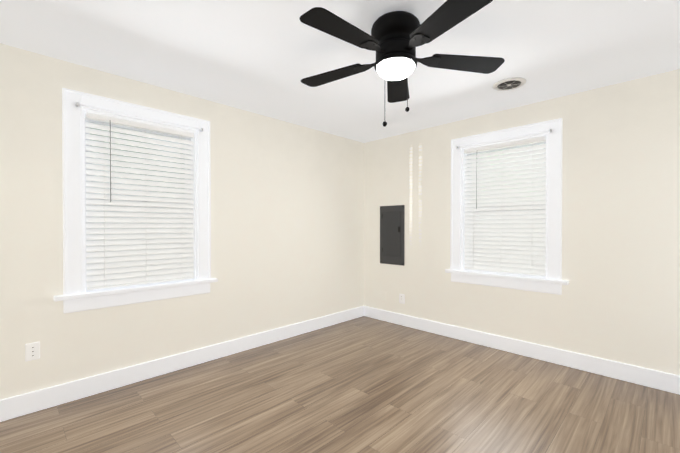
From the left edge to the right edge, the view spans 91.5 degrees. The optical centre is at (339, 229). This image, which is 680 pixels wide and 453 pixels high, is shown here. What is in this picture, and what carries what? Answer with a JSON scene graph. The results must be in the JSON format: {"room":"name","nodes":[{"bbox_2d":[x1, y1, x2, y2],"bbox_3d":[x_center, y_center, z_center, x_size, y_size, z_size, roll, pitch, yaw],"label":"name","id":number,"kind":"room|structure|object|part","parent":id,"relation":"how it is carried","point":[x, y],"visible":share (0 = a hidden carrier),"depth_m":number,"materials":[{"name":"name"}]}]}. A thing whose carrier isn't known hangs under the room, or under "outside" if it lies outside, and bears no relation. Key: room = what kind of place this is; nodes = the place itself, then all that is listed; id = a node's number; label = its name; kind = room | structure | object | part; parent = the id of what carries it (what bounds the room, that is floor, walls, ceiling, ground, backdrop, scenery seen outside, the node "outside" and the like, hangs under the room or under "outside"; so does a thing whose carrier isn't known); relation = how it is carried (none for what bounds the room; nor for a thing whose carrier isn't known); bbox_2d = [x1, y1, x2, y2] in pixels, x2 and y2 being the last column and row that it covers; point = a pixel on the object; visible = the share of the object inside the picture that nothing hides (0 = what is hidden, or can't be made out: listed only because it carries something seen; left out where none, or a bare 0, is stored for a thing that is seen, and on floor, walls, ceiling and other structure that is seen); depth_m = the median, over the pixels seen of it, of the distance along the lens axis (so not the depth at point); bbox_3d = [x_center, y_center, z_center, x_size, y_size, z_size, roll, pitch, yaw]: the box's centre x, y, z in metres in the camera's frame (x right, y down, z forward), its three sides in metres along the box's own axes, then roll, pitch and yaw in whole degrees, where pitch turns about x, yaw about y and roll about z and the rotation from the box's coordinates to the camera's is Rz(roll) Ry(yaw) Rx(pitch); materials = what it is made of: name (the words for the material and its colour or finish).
{"room":"empty bedroom","nodes":[
{"label":"empty bedroom","id":0,"kind":"room"},
{"bbox_2d":[0,43,363,399],"bbox_3d":[-1.299,0.012,3.160,0.150,2.450,4.500,0,1,45],"label":"wall","id":1,"kind":"structure","parent":0,"point":[287,221],"depth_m":3.02,"materials":[{"name":"beige paint"}]},
{"bbox_2d":[25,342,39,360],"bbox_3d":[-2.092,0.831,2.257,0.008,0.116,0.072,0,1,45],"label":"electrical outlet","id":2,"kind":"object","parent":1,"relation":"attached to","point":[32,351],"visible":1,"depth_m":2.25,"materials":[{"name":"white plastic"}]},
{"bbox_2d":[54,278,216,300],"bbox_3d":[-1.622,0.483,2.766,0.152,0.035,1.170,0,1,45],"label":"window sill","id":3,"kind":"structure","parent":1,"relation":"attached to","point":[110,291],"depth_m":2.66,"materials":[{"name":"white wood"}]},
{"bbox_2d":[62,88,210,294],"bbox_3d":[-1.639,-0.270,2.777,0.157,1.470,1.060,0,1,45],"label":"window","id":4,"kind":"structure","parent":1,"relation":"in","point":[147,256],"depth_m":2.69,"materials":[{"name":"white plastic"}]},
{"bbox_3d":[-1.684,-0.534,2.819,0.032,0.687,0.804,0,1,45],"label":"left window sash","id":5,"kind":"part","parent":4,"relation":"part of","materials":[{"name":"white plastic"}]},
{"bbox_3d":[-1.684,-0.534,2.819,0.004,0.597,0.714,0,1,45],"label":"pane","id":6,"kind":"part","parent":4,"relation":"part of","materials":[{"name":"clear glass"}]},
{"bbox_3d":[-1.659,0.106,2.800,0.032,0.693,0.804,0,1,45],"label":"left window sash","id":7,"kind":"part","parent":4,"relation":"part of","materials":[{"name":"white plastic"}]},
{"bbox_2d":[82,108,197,292],"bbox_3d":[-1.658,-0.210,2.797,0.150,1.370,0.840,0,1,45],"label":"liner","id":8,"kind":"object","parent":4,"relation":"attached to","point":[195,257],"visible":0.35,"depth_m":2.77,"materials":[{"name":"white wood"}]},
{"bbox_2d":[85,112,193,138],"bbox_3d":[-1.627,-0.856,2.760,0.052,0.042,0.792,0,1,45],"label":"blind headrail","id":9,"kind":"object","parent":8,"relation":"attached to","point":[118,121],"visible":0.92,"depth_m":2.70,"materials":[{"name":"white plastic"}]},
{"bbox_2d":[102,122,104,276],"bbox_3d":[-1.810,-0.195,2.546,0.002,1.280,0.002,0,1,45],"label":"blind cord","id":10,"kind":"object","parent":9,"relation":"hanging from","point":[102,122],"depth_m":2.55,"materials":[{"name":"white fabric"}]},
{"bbox_2d":[110,120,110,201],"bbox_3d":[-1.775,-0.528,2.563,0.016,0.636,0.006,0,1,45],"label":"blind wand","id":11,"kind":"object","parent":9,"relation":"hanging from","point":[110,160],"visible":1,"depth_m":2.56,"materials":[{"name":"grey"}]},
{"bbox_2d":[145,128,145,166],"bbox_3d":[-1.609,-0.197,2.748,0.002,1.280,0.002,0,1,45],"label":"blind cord","id":12,"kind":"object","parent":9,"relation":"hanging from","point":[145,166],"depth_m":2.74,"materials":[{"name":"white plastic"}]},
{"bbox_2d":[181,135,181,182],"bbox_3d":[-1.409,-0.198,2.950,0.002,1.280,0.002,0,1,45],"label":"blind cord","id":13,"kind":"object","parent":9,"relation":"hanging from","point":[181,135],"depth_m":2.95,"materials":[{"name":"white fabric"}]},
{"bbox_3d":[-1.627,0.444,2.770,0.048,0.018,0.792,0,1,45],"label":"left window blind bottom rail","id":14,"kind":"part","parent":4,"relation":"part of","materials":[{"name":"white plastic"}]},
{"bbox_2d":[64,283,209,312],"bbox_3d":[-1.599,0.545,2.744,0.016,0.100,1.060,0,1,45],"label":"apron","id":15,"kind":"object","parent":1,"relation":"attached to","point":[86,303],"visible":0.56,"depth_m":2.66,"materials":[{"name":"white wood"}]},
{"bbox_2d":[0,306,363,421],"bbox_3d":[-1.193,1.167,3.159,0.016,0.140,4.334,0,1,45],"label":"baseboard","id":16,"kind":"structure","parent":1,"relation":"attached to","point":[27,403],"depth_m":2.75,"materials":[{"name":"white wood"}]},
{"bbox_2d":[0,316,679,452],"bbox_3d":[0.215,1.298,1.771,4.270,0.100,4.650,0,1,45],"label":"floor","id":17,"kind":"structure","parent":0,"point":[363,384],"depth_m":2.32,"materials":[{"name":"laminate"}]},
{"bbox_2d":[0,0,679,142],"bbox_3d":[0.215,-1.251,1.750,4.270,0.100,4.650,0,1,45],"label":"ceiling","id":18,"kind":"structure","parent":0,"point":[263,57],"depth_m":2.23,"materials":[{"name":"white paint"}]},
{"bbox_2d":[300,0,504,126],"bbox_3d":[0.289,-0.895,1.896,1.242,0.615,1.204,0,1,45],"label":"fan","id":19,"kind":"object","parent":18,"relation":"attached to","point":[394,39],"visible":1,"depth_m":1.81,"materials":[{"name":"black painted metal"},{"name":"black painted wood"},{"name":"glass"}]},
{"bbox_2d":[492,77,526,90],"bbox_3d":[1.407,-1.204,2.758,0.254,0.013,0.254,0,1,45],"label":"ceiling vent","id":20,"kind":"object","parent":18,"relation":"in","point":[512,83],"visible":1,"depth_m":2.74,"materials":[{"name":"white metal"}]},
{"bbox_2d":[364,69,679,375],"bbox_3d":[1.801,0.010,3.356,4.270,2.450,0.150,0,1,45],"label":"wall","id":21,"kind":"structure","parent":0,"point":[617,299],"depth_m":2.91,"materials":[{"name":"beige paint"}]},
{"bbox_2d":[380,205,404,265],"bbox_3d":[0.677,0.073,4.352,0.388,0.772,0.024,0,1,45],"label":"breaker panel","id":22,"kind":"object","parent":21,"relation":"attached to","point":[392,224],"visible":1,"depth_m":4.33,"materials":[{"name":"grey metal"}]},
{"bbox_2d":[400,294,403,302],"bbox_3d":[0.796,0.888,4.253,0.072,0.116,0.007,0,1,45],"label":"electrical outlet","id":23,"kind":"object","parent":21,"relation":"attached to","point":[401,298],"visible":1,"depth_m":4.25,"materials":[{"name":"white plastic"}]},
{"bbox_2d":[451,273,560,293],"bbox_3d":[1.644,0.540,3.400,1.060,0.100,0.016,0,1,45],"label":"apron","id":24,"kind":"object","parent":21,"relation":"attached to","point":[553,288],"visible":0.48,"depth_m":3.34,"materials":[{"name":"white wood"}]},
{"bbox_2d":[451,118,561,279],"bbox_3d":[1.684,-0.275,3.433,1.060,1.470,0.157,0,1,45],"label":"window","id":25,"kind":"structure","parent":21,"relation":"in","point":[499,252],"depth_m":3.35,"materials":[{"name":"white plastic"}]},
{"bbox_2d":[461,134,547,278],"bbox_3d":[1.703,-0.215,3.453,0.840,1.370,0.150,0,1,45],"label":"liner","id":26,"kind":"object","parent":25,"relation":"attached to","point":[463,155],"visible":0.31,"depth_m":3.68,"materials":[{"name":"white wood"}]},
{"bbox_2d":[464,136,545,153],"bbox_3d":[1.671,-0.861,3.415,0.792,0.042,0.052,0,1,45],"label":"blind headrail","id":27,"kind":"object","parent":26,"relation":"attached to","point":[508,144],"visible":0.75,"depth_m":3.36,"materials":[{"name":"white"}]},
{"bbox_2d":[473,181,473,251],"bbox_3d":[1.452,-0.204,3.605,0.002,1.280,0.002,0,1,45],"label":"blind cord","id":28,"kind":"object","parent":27,"relation":"hanging from","point":[473,199],"depth_m":3.60,"materials":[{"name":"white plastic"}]},
{"bbox_2d":[476,171,476,208],"bbox_3d":[1.472,-0.536,3.567,0.006,0.636,0.016,0,1,45],"label":"blind wand","id":29,"kind":"object","parent":27,"relation":"hanging from","point":[476,189],"visible":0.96,"depth_m":3.56,"materials":[{"name":"grey"}]},
{"bbox_3d":[1.671,0.439,3.426,0.792,0.018,0.048,0,1,45],"label":"back window blind bottom rail","id":30,"kind":"part","parent":25,"relation":"part of","materials":[{"name":"white plastic"}]},
{"bbox_3d":[1.728,-0.539,3.475,0.804,0.687,0.032,0,1,45],"label":"back window sash","id":31,"kind":"part","parent":25,"relation":"part of","materials":[{"name":"white plastic"}]},
{"bbox_3d":[1.728,-0.539,3.475,0.714,0.597,0.004,0,1,45],"label":"pane","id":32,"kind":"part","parent":25,"relation":"part of","materials":[{"name":"clear glass"}]},
{"bbox_3d":[1.703,0.101,3.456,0.804,0.693,0.032,0,1,45],"label":"back window sash","id":33,"kind":"part","parent":25,"relation":"part of","materials":[{"name":"white plastic"}]},
{"bbox_2d":[445,269,568,284],"bbox_3d":[1.667,0.477,3.422,1.170,0.035,0.152,0,1,45],"label":"window sill","id":34,"kind":"structure","parent":21,"relation":"attached to","point":[510,276],"depth_m":3.32,"materials":[{"name":"white wood"}]},
{"bbox_2d":[364,306,679,394],"bbox_3d":[1.743,1.166,3.307,3.970,0.140,0.016,0,1,45],"label":"baseboard","id":35,"kind":"structure","parent":21,"relation":"attached to","point":[663,381],"depth_m":3.11,"materials":[{"name":"white wood"}]},
{"bbox_3d":[1.624,-0.912,3.367,0.912,0.028,0.034,0,1,45],"label":"brackets","id":36,"kind":"object","parent":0,"visible":0},
{"bbox_2d":[458,130,549,146],"bbox_3d":[1.620,-0.912,3.364,0.900,0.009,0.009,0,1,45],"label":"rod","id":37,"kind":"object","parent":36,"relation":"on","point":[504,138],"visible":1,"depth_m":3.32,"materials":[{"name":"white metal"}]},
{"bbox_3d":[-1.579,-0.906,2.712,0.034,0.028,0.912,0,1,45],"label":"brackets","id":38,"kind":"object","parent":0,"visible":0},
{"bbox_2d":[79,104,200,129],"bbox_3d":[-1.575,-0.906,2.708,0.009,0.009,0.900,0,1,45],"label":"rod","id":39,"kind":"object","parent":38,"relation":"on","point":[137,116],"visible":1,"depth_m":2.65,"materials":[{"name":"white metal"}]},
{"label":"outside","id":40,"kind":"structure","parent":0,"visible":0},
{"bbox_2d":[90,127,184,248],"bbox_3d":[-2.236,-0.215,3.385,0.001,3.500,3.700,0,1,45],"label":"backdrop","id":41,"kind":"structure","parent":40,"point":[134,168],"depth_m":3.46,"materials":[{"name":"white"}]},
{"bbox_2d":[472,144,543,246],"bbox_3d":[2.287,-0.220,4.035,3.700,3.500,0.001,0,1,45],"label":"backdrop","id":42,"kind":"structure","parent":40,"point":[511,179],"depth_m":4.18,"materials":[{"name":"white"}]}
]}

